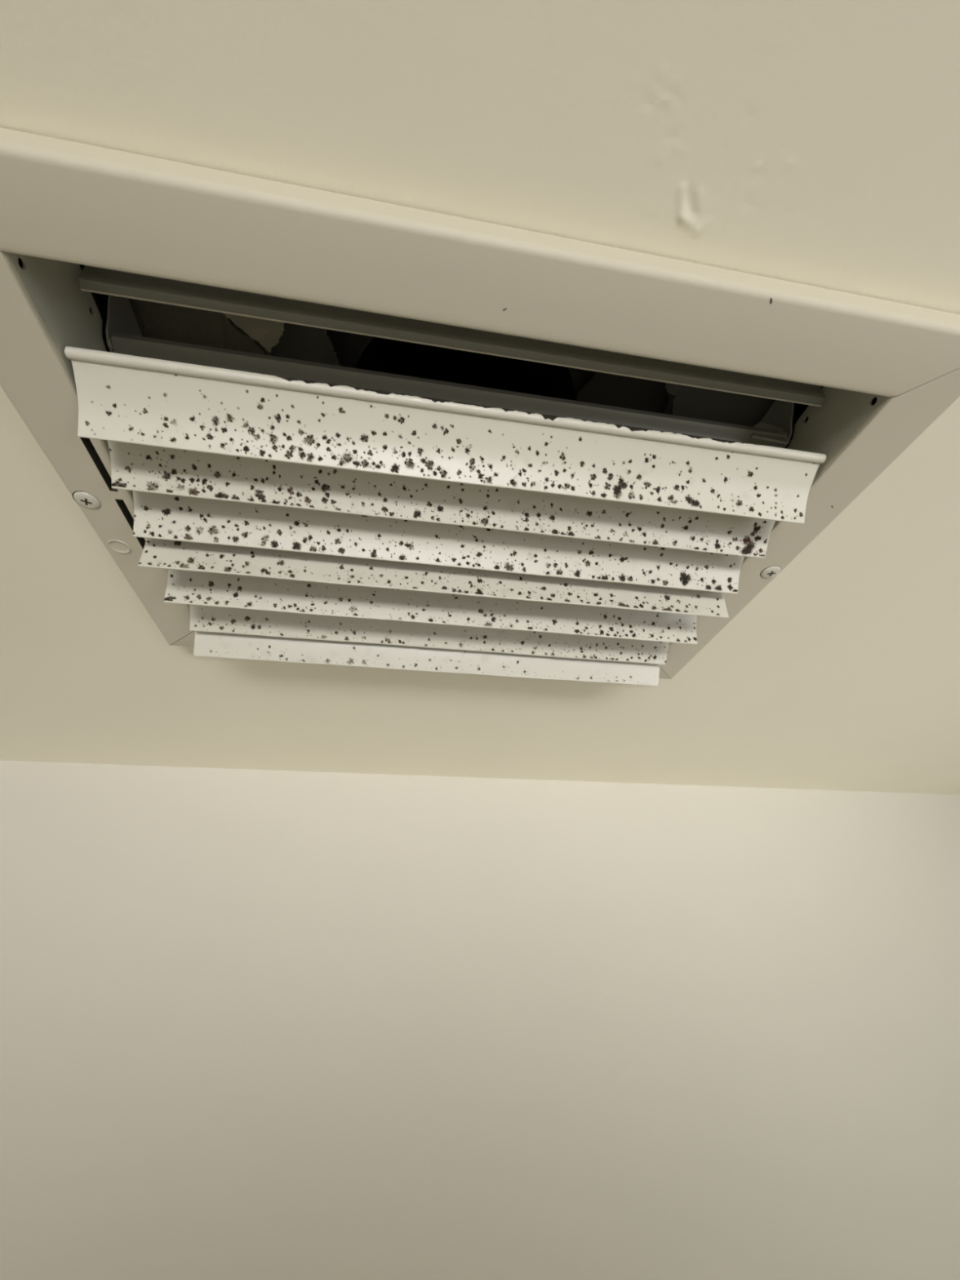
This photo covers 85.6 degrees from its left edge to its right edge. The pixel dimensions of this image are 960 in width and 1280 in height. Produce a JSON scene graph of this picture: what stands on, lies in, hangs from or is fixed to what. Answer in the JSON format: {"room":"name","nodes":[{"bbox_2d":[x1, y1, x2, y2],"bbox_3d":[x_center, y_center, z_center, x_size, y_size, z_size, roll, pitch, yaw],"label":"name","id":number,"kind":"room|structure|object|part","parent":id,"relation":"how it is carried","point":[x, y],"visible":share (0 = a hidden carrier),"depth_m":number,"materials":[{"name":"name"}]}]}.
{"room":"indoor room","nodes":[
{"label":"indoor room","id":0,"kind":"room"},
{"bbox_2d":[0,760,959,1279],"bbox_3d":[-0.068,1.138,0.052,3.200,2.250,0.100,4,-32,-8],"label":"wall","id":1,"kind":"structure","parent":0,"point":[255,1024],"depth_m":0.49,"materials":[{"name":"paint"}]},
{"bbox_2d":[0,0,959,795],"bbox_3d":[0.145,-0.554,-0.526,3.000,0.001,2.712,4,-32,-8],"label":"ceiling","id":2,"kind":"structure","parent":0,"point":[815,143],"depth_m":0.15,"materials":[{"name":"paint"}]},
{"bbox_2d":[0,127,959,686],"bbox_3d":[-0.009,-0.063,0.265,0.350,0.076,0.252,4,-32,-8],"label":"ceiling vent","id":3,"kind":"object","parent":2,"relation":"in","point":[255,506],"visible":1,"depth_m":0.21,"materials":[{"name":"metal"}]},
{"bbox_3d":[-0.156,-0.076,0.244,0.001,0.035,0.200,4,-32,-8],"label":"throat panel","id":4,"kind":"part","parent":3,"relation":"part of","materials":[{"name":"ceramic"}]},
{"bbox_3d":[-0.169,-0.066,0.235,0.026,0.011,0.252,4,-32,-8],"label":"frame rail","id":5,"kind":"part","parent":3,"relation":"part of","materials":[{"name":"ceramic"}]},
{"bbox_3d":[-0.156,-0.088,0.268,0.001,0.026,0.170,4,-32,-8],"label":"plate","id":6,"kind":"part","parent":3,"relation":"part of","materials":[{"name":"metal"}]},
{"bbox_3d":[-0.027,0.006,0.353,0.349,0.011,0.026,4,-32,-8],"label":"frame rail","id":7,"kind":"part","parent":3,"relation":"part of","materials":[{"name":"metal"}]},
{"bbox_3d":[-0.024,0.007,0.331,0.294,0.025,0.011,4,-32,-8],"label":"louver blade","id":8,"kind":"part","parent":3,"relation":"part of","materials":[{"name":"white metal"}]},
{"bbox_3d":[-0.021,-0.007,0.317,0.294,0.017,0.021,4,-32,-8],"label":"louver blade","id":9,"kind":"part","parent":3,"relation":"part of","materials":[{"name":"white metal"}]},
{"bbox_3d":[-0.015,-0.021,0.287,0.294,0.023,0.014,4,-32,-8],"label":"louver blade","id":10,"kind":"part","parent":3,"relation":"part of","materials":[{"name":"white metal"}]},
{"bbox_3d":[-0.011,-0.035,0.262,0.294,0.026,0.008,4,-32,-8],"label":"louver blade","id":11,"kind":"part","parent":3,"relation":"part of","materials":[{"name":"white metal"}]},
{"bbox_3d":[-0.008,-0.048,0.249,0.294,0.019,0.019,4,-32,-8],"label":"louver blade","id":12,"kind":"part","parent":3,"relation":"part of","materials":[{"name":"white metal"}]},
{"bbox_3d":[-0.004,-0.063,0.228,0.294,0.016,0.022,4,-32,-8],"label":"louver blade","id":13,"kind":"part","parent":3,"relation":"part of","materials":[{"name":"white metal"}]},
{"bbox_3d":[0.001,-0.075,0.206,0.294,0.018,0.020,4,-32,-8],"label":"louver blade","id":14,"kind":"part","parent":3,"relation":"part of","materials":[{"name":"white metal"}]},
{"bbox_2d":[17,257,876,448],"bbox_3d":[-0.011,-0.185,0.341,0.318,0.298,0.222,4,-32,-8],"label":"air duct","id":15,"kind":"object","parent":3,"relation":"attached to","point":[155,320],"visible":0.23,"depth_m":0.27,"materials":[{"name":"metal"}]},
{"bbox_3d":[0.007,-0.117,0.182,0.298,0.035,0.001,4,-32,-8],"label":"throat panel","id":16,"kind":"part","parent":3,"relation":"part of","materials":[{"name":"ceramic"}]},
{"bbox_3d":[0.010,-0.113,0.165,0.349,0.011,0.026,4,-32,-8],"label":"frame rail","id":17,"kind":"part","parent":3,"relation":"part of","materials":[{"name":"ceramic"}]},
{"bbox_3d":[0.133,-0.067,0.311,0.001,0.026,0.170,4,-32,-8],"label":"plate","id":18,"kind":"part","parent":3,"relation":"part of","materials":[{"name":"metal"}]},
{"bbox_3d":[0.151,-0.042,0.283,0.026,0.011,0.252,4,-32,-8],"label":"frame rail","id":19,"kind":"part","parent":3,"relation":"part of","materials":[{"name":"metal"}]},
{"bbox_3d":[0.138,-0.053,0.288,0.001,0.035,0.200,4,-32,-8],"label":"throat panel","id":20,"kind":"part","parent":3,"relation":"part of","materials":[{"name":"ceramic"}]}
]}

